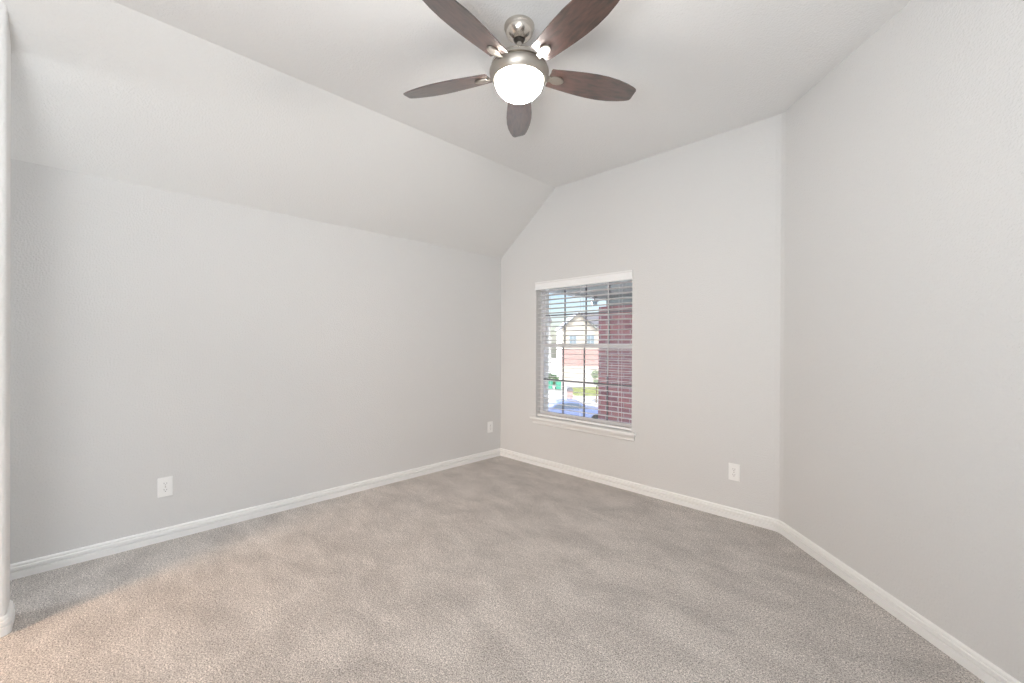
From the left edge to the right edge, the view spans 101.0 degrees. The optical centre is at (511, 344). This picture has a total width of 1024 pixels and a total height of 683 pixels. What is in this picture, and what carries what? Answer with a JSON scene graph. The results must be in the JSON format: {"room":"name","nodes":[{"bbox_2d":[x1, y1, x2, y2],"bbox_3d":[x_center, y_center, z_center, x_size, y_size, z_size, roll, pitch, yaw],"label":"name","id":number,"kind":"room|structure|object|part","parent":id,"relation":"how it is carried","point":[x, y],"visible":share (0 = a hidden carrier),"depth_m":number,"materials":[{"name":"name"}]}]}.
{"room":"empty bedroom","nodes":[
{"label":"empty bedroom","id":0,"kind":"room"},
{"bbox_2d":[0,0,10,616],"bbox_3d":[-2.885,-0.118,1.075,0.160,2.643,2.070,0,0,45],"label":"wall","id":1,"kind":"structure","parent":0,"point":[5,42],"depth_m":1.76,"materials":[{"name":"white paint"}]},
{"bbox_2d":[0,600,14,637],"bbox_3d":[-2.886,1.164,1.084,0.190,0.078,2.085,0,0,45],"label":"baseboard","id":2,"kind":"structure","parent":1,"relation":"attached to","point":[6,621],"depth_m":1.76,"materials":[{"name":"white wood"}]},
{"bbox_2d":[10,159,500,563],"bbox_3d":[-2.129,0.126,2.740,0.200,2.153,5.900,0,0,45],"label":"wall","id":3,"kind":"structure","parent":0,"point":[246,357],"depth_m":2.77,"materials":[{"name":"white paint"}]},
{"bbox_2d":[157,476,172,497],"bbox_3d":[-2.131,0.873,2.596,0.009,0.118,0.074,0,0,45],"label":"wall outlet","id":4,"kind":"object","parent":3,"relation":"attached to","point":[164,485],"visible":1,"depth_m":2.59,"materials":[{"name":"white plastic"}]},
{"bbox_2d":[10,448,499,580],"bbox_3d":[-2.058,1.164,2.667,0.015,0.078,5.500,0,0,45],"label":"baseboard","id":5,"kind":"structure","parent":3,"relation":"attached to","point":[74,556],"depth_m":2.76,"materials":[{"name":"white wood"}]},
{"bbox_2d":[487,421,492,432],"bbox_3d":[-0.232,0.877,4.510,0.009,0.118,0.074,0,0,45],"label":"wall outlet","id":6,"kind":"object","parent":3,"relation":"attached to","point":[490,424],"visible":1,"depth_m":4.51,"materials":[{"name":"white plastic"}]},
{"bbox_2d":[1,0,554,257],"bbox_3d":[-1.854,-1.261,2.471,0.956,0.931,5.900,0,0,45],"label":"ceiling","id":7,"kind":"structure","parent":0,"point":[109,89],"depth_m":2.47,"materials":[{"name":"white paint"}]},
{"bbox_2d":[0,456,984,682],"bbox_3d":[-0.889,1.274,0.521,5.100,0.120,7.300,0,0,45],"label":"floor","id":8,"kind":"structure","parent":0,"point":[499,569],"depth_m":1.98,"materials":[{"name":"beige carpet"}]},
{"bbox_2d":[111,0,911,187],"bbox_3d":[-0.042,-1.613,0.674,4.144,0.200,5.900,0,0,45],"label":"ceiling","id":9,"kind":"structure","parent":0,"point":[698,70],"depth_m":2.24,"materials":[{"name":"white paint"}]},
{"bbox_2d":[403,0,635,136],"bbox_3d":[0.029,-1.336,1.970,1.185,0.359,1.177,0,0,45],"label":"ceiling fan","id":10,"kind":"object","parent":9,"relation":"hanging from","point":[518,73],"visible":1,"depth_m":1.92,"materials":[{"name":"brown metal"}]},
{"bbox_3d":[-0.331,-1.299,2.132,0.468,0.006,0.145,0,13,19],"label":"blade","id":11,"kind":"part","parent":10,"relation":"part of","materials":[{"name":"brown wood"}]},
{"bbox_3d":[-0.199,-1.297,1.698,0.145,0.006,0.468,17,10,36],"label":"blade","id":12,"kind":"part","parent":10,"relation":"part of","materials":[{"name":"brown wood"}]},
{"bbox_3d":[0.033,-1.208,2.007,0.229,0.084,0.229,0,0,45],"label":"lamp shade","id":13,"kind":"part","parent":10,"relation":"part of","materials":[{"name":"white glass"}]},
{"bbox_3d":[0.040,-1.298,2.392,0.145,0.006,0.468,-13,0,1],"label":"blade","id":14,"kind":"part","parent":10,"relation":"part of","materials":[{"name":"brown wood"}]},
{"bbox_3d":[0.255,-1.295,1.690,0.145,0.006,0.468,16,-9,-34],"label":"blade","id":15,"kind":"part","parent":10,"relation":"part of","materials":[{"name":"brown wood"}]},
{"bbox_3d":[0.403,-1.295,2.119,0.468,0.006,0.145,0,-13,-17],"label":"blade","id":16,"kind":"part","parent":10,"relation":"part of","materials":[{"name":"brown wood"}]},
{"bbox_2d":[500,116,775,517],"bbox_3d":[0.960,-0.150,3.691,2.845,2.731,0.200,0,0,45],"label":"wall","id":17,"kind":"structure","parent":0,"point":[694,224],"depth_m":3.23,"materials":[{"name":"white paint"}]},
{"bbox_2d":[530,416,635,440],"bbox_3d":[0.626,0.759,3.898,1.154,0.073,0.117,0,0,45],"label":"trim","id":18,"kind":"structure","parent":17,"relation":"attached to","point":[576,426],"depth_m":3.81,"materials":[{"name":"white"}]},
{"bbox_2d":[540,282,631,426],"bbox_3d":[0.688,0.052,3.955,1.064,1.342,0.057,0,0,45],"label":"window","id":19,"kind":"structure","parent":17,"relation":"in","point":[542,369],"depth_m":4.09,"materials":[{"name":"white plastic"}]},
{"bbox_3d":[0.688,0.052,3.955,1.064,1.342,0.057,0,0,45],"label":"frame","id":20,"kind":"part","parent":19,"relation":"part of","materials":[{"name":"white plastic"}]},
{"bbox_3d":[0.696,-0.286,3.961,1.028,0.629,0.021,0,0,45],"label":"sash","id":21,"kind":"part","parent":19,"relation":"part of","materials":[{"name":"white plastic"}]},
{"bbox_2d":[535,270,632,430],"bbox_3d":[0.637,0.047,3.904,1.072,1.340,0.085,0,0,45],"label":"window blind","id":22,"kind":"object","parent":19,"relation":"attached to","point":[622,275],"visible":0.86,"depth_m":3.85,"materials":[{"name":"white plastic"}]},
{"bbox_3d":[0.364,0.060,4.197,0.002,1.262,0.054,0,0,45],"label":"ladder cord","id":23,"kind":"part","parent":22,"relation":"part of","materials":[{"name":"white fabric"}]},
{"bbox_3d":[0.648,0.062,3.915,0.002,1.262,0.054,0,0,45],"label":"ladder cord","id":24,"kind":"part","parent":22,"relation":"part of","materials":[{"name":"white fabric"}]},
{"bbox_3d":[0.644,0.707,3.916,1.048,0.020,0.050,0,0,45],"label":"rail","id":25,"kind":"part","parent":22,"relation":"part of","materials":[{"name":"white plastic"}]},
{"bbox_3d":[0.932,0.064,3.634,0.002,1.262,0.054,0,0,45],"label":"ladder cord","id":26,"kind":"part","parent":22,"relation":"part of","materials":[{"name":"white fabric"}]},
{"bbox_3d":[0.676,0.347,3.945,1.028,0.717,0.021,0,0,45],"label":"sash","id":27,"kind":"part","parent":19,"relation":"part of","materials":[{"name":"white plastic"}]},
{"bbox_2d":[500,448,777,531],"bbox_3d":[0.804,1.175,3.687,2.642,0.078,0.020,0,0,45],"label":"baseboard","id":28,"kind":"structure","parent":17,"relation":"attached to","point":[743,516],"depth_m":3.35,"materials":[{"name":"white wood"}]},
{"bbox_2d":[728,463,739,481],"bbox_3d":[1.553,0.890,2.953,0.074,0.118,0.009,0,0,45],"label":"wall outlet","id":29,"kind":"object","parent":17,"relation":"attached to","point":[733,469],"visible":1,"depth_m":2.95,"materials":[{"name":"white plastic"}]},
{"bbox_2d":[774,0,1023,682],"bbox_3d":[1.874,-0.140,1.287,0.308,2.731,3.276,0,0,0],"label":"wall","id":30,"kind":"structure","parent":0,"point":[899,389],"depth_m":1.83,"materials":[{"name":"white paint"}]},
{"bbox_2d":[777,520,1020,682],"bbox_3d":[1.718,1.186,1.277,0.020,0.078,2.966,0,0,1],"label":"baseboard","id":31,"kind":"structure","parent":30,"relation":"attached to","point":[962,654],"depth_m":1.84,"materials":[{"name":"white wood"}]},
{"label":"outside","id":32,"kind":"structure","parent":0,"visible":0},
{"bbox_2d":[598,305,631,423],"bbox_3d":[2.784,2.210,5.714,3.510,5.618,0.450,0,0,45],"label":"brick pier","id":33,"kind":"structure","parent":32,"point":[602,362],"depth_m":6.57,"materials":[{"name":"red brick"}]},
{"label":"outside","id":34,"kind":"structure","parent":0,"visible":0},
{"bbox_2d":[548,359,597,406],"bbox_3d":[32.693,5.181,59.038,150.000,0.300,116.500,0,0,45],"label":"ground","id":35,"kind":"structure","parent":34,"point":[552,391],"depth_m":43.70,"materials":[{"name":"concrete"}]},
{"bbox_2d":[549,316,551,372],"bbox_3d":[1.693,0.223,61.004,7.500,9.300,10.000,0,0,0],"label":"house","id":36,"kind":"structure","parent":35,"relation":"on","point":[550,357],"depth_m":56.11,"materials":[{"name":"white"}]},
{"bbox_2d":[549,373,559,384],"bbox_3d":[4.703,4.162,51.005,2.279,1.563,1.090,0,0,0],"label":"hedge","id":37,"kind":"object","parent":35,"relation":"on","point":[550,374],"visible":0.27,"depth_m":50.85,"materials":[{"name":"green plant"}]},
{"bbox_2d":[555,381,560,388],"bbox_3d":[5.110,4.381,46.624,0.660,1.090,0.820,0,0,0],"label":"bin","id":38,"kind":"object","parent":35,"relation":"on","point":[557,383],"visible":0.87,"depth_m":46.30,"materials":[{"name":"teal plastic"}]},
{"bbox_2d":[565,387,573,398],"bbox_3d":[5.152,4.389,38.014,0.680,1.120,0.680,0,0,0],"label":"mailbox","id":39,"kind":"object","parent":35,"relation":"on","point":[567,388],"visible":0.88,"depth_m":37.73,"materials":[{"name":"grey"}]},
{"bbox_2d":[548,398,597,418],"bbox_3d":[3.814,4.245,27.013,4.581,1.450,1.740,0,0,0],"label":"car","id":40,"kind":"object","parent":35,"relation":"on","point":[559,401],"visible":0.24,"depth_m":26.16,"materials":[{"name":"blue paint"}]},
{"bbox_2d":[556,312,598,381],"bbox_3d":[11.012,0.171,59.955,9.200,9.500,8.600,0,0,0],"label":"gabled house","id":41,"kind":"structure","parent":35,"relation":"on","point":[590,339],"depth_m":56.00,"materials":[{"name":"beige"}]},
{"bbox_3d":[8.068,-0.633,55.891,0.900,1.300,0.019,0,0,0],"label":"pane","id":42,"kind":"part","parent":41,"relation":"part of","materials":[{"name":"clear glass"}]},
{"bbox_3d":[9.195,3.938,55.982,3.000,1.930,0.057,0,0,0],"label":"garage door","id":43,"kind":"part","parent":41,"relation":"part of","materials":[{"name":"beige"}]},
{"bbox_3d":[10.418,-0.621,55.892,0.900,1.300,0.019,0,0,0],"label":"pane","id":44,"kind":"part","parent":41,"relation":"part of","materials":[{"name":"clear glass"}]},
{"bbox_2d":[572,387,597,395],"bbox_3d":[10.411,4.937,45.016,8.831,0.040,8.001,0,0,0],"label":"lawn","id":45,"kind":"structure","parent":35,"relation":"on","point":[590,390],"depth_m":44.39,"materials":[{"name":"green plant"}]},
{"bbox_2d":[591,370,597,402],"bbox_3d":[7.265,3.548,35.935,1.173,2.837,1.034,0,0,45],"label":"young tree","id":46,"kind":"object","parent":35,"relation":"on","point":[595,371],"visible":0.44,"depth_m":35.95,"materials":[{"name":"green plant"}]},
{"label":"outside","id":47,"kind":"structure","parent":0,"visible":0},
{"bbox_2d":[549,280,631,305],"bbox_3d":[2.395,-1.265,4.664,4.500,1.330,3.200,0,0,45],"label":"porch roof","id":48,"kind":"structure","parent":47,"point":[623,284],"depth_m":5.87,"materials":[{"name":"grey"}]}
]}

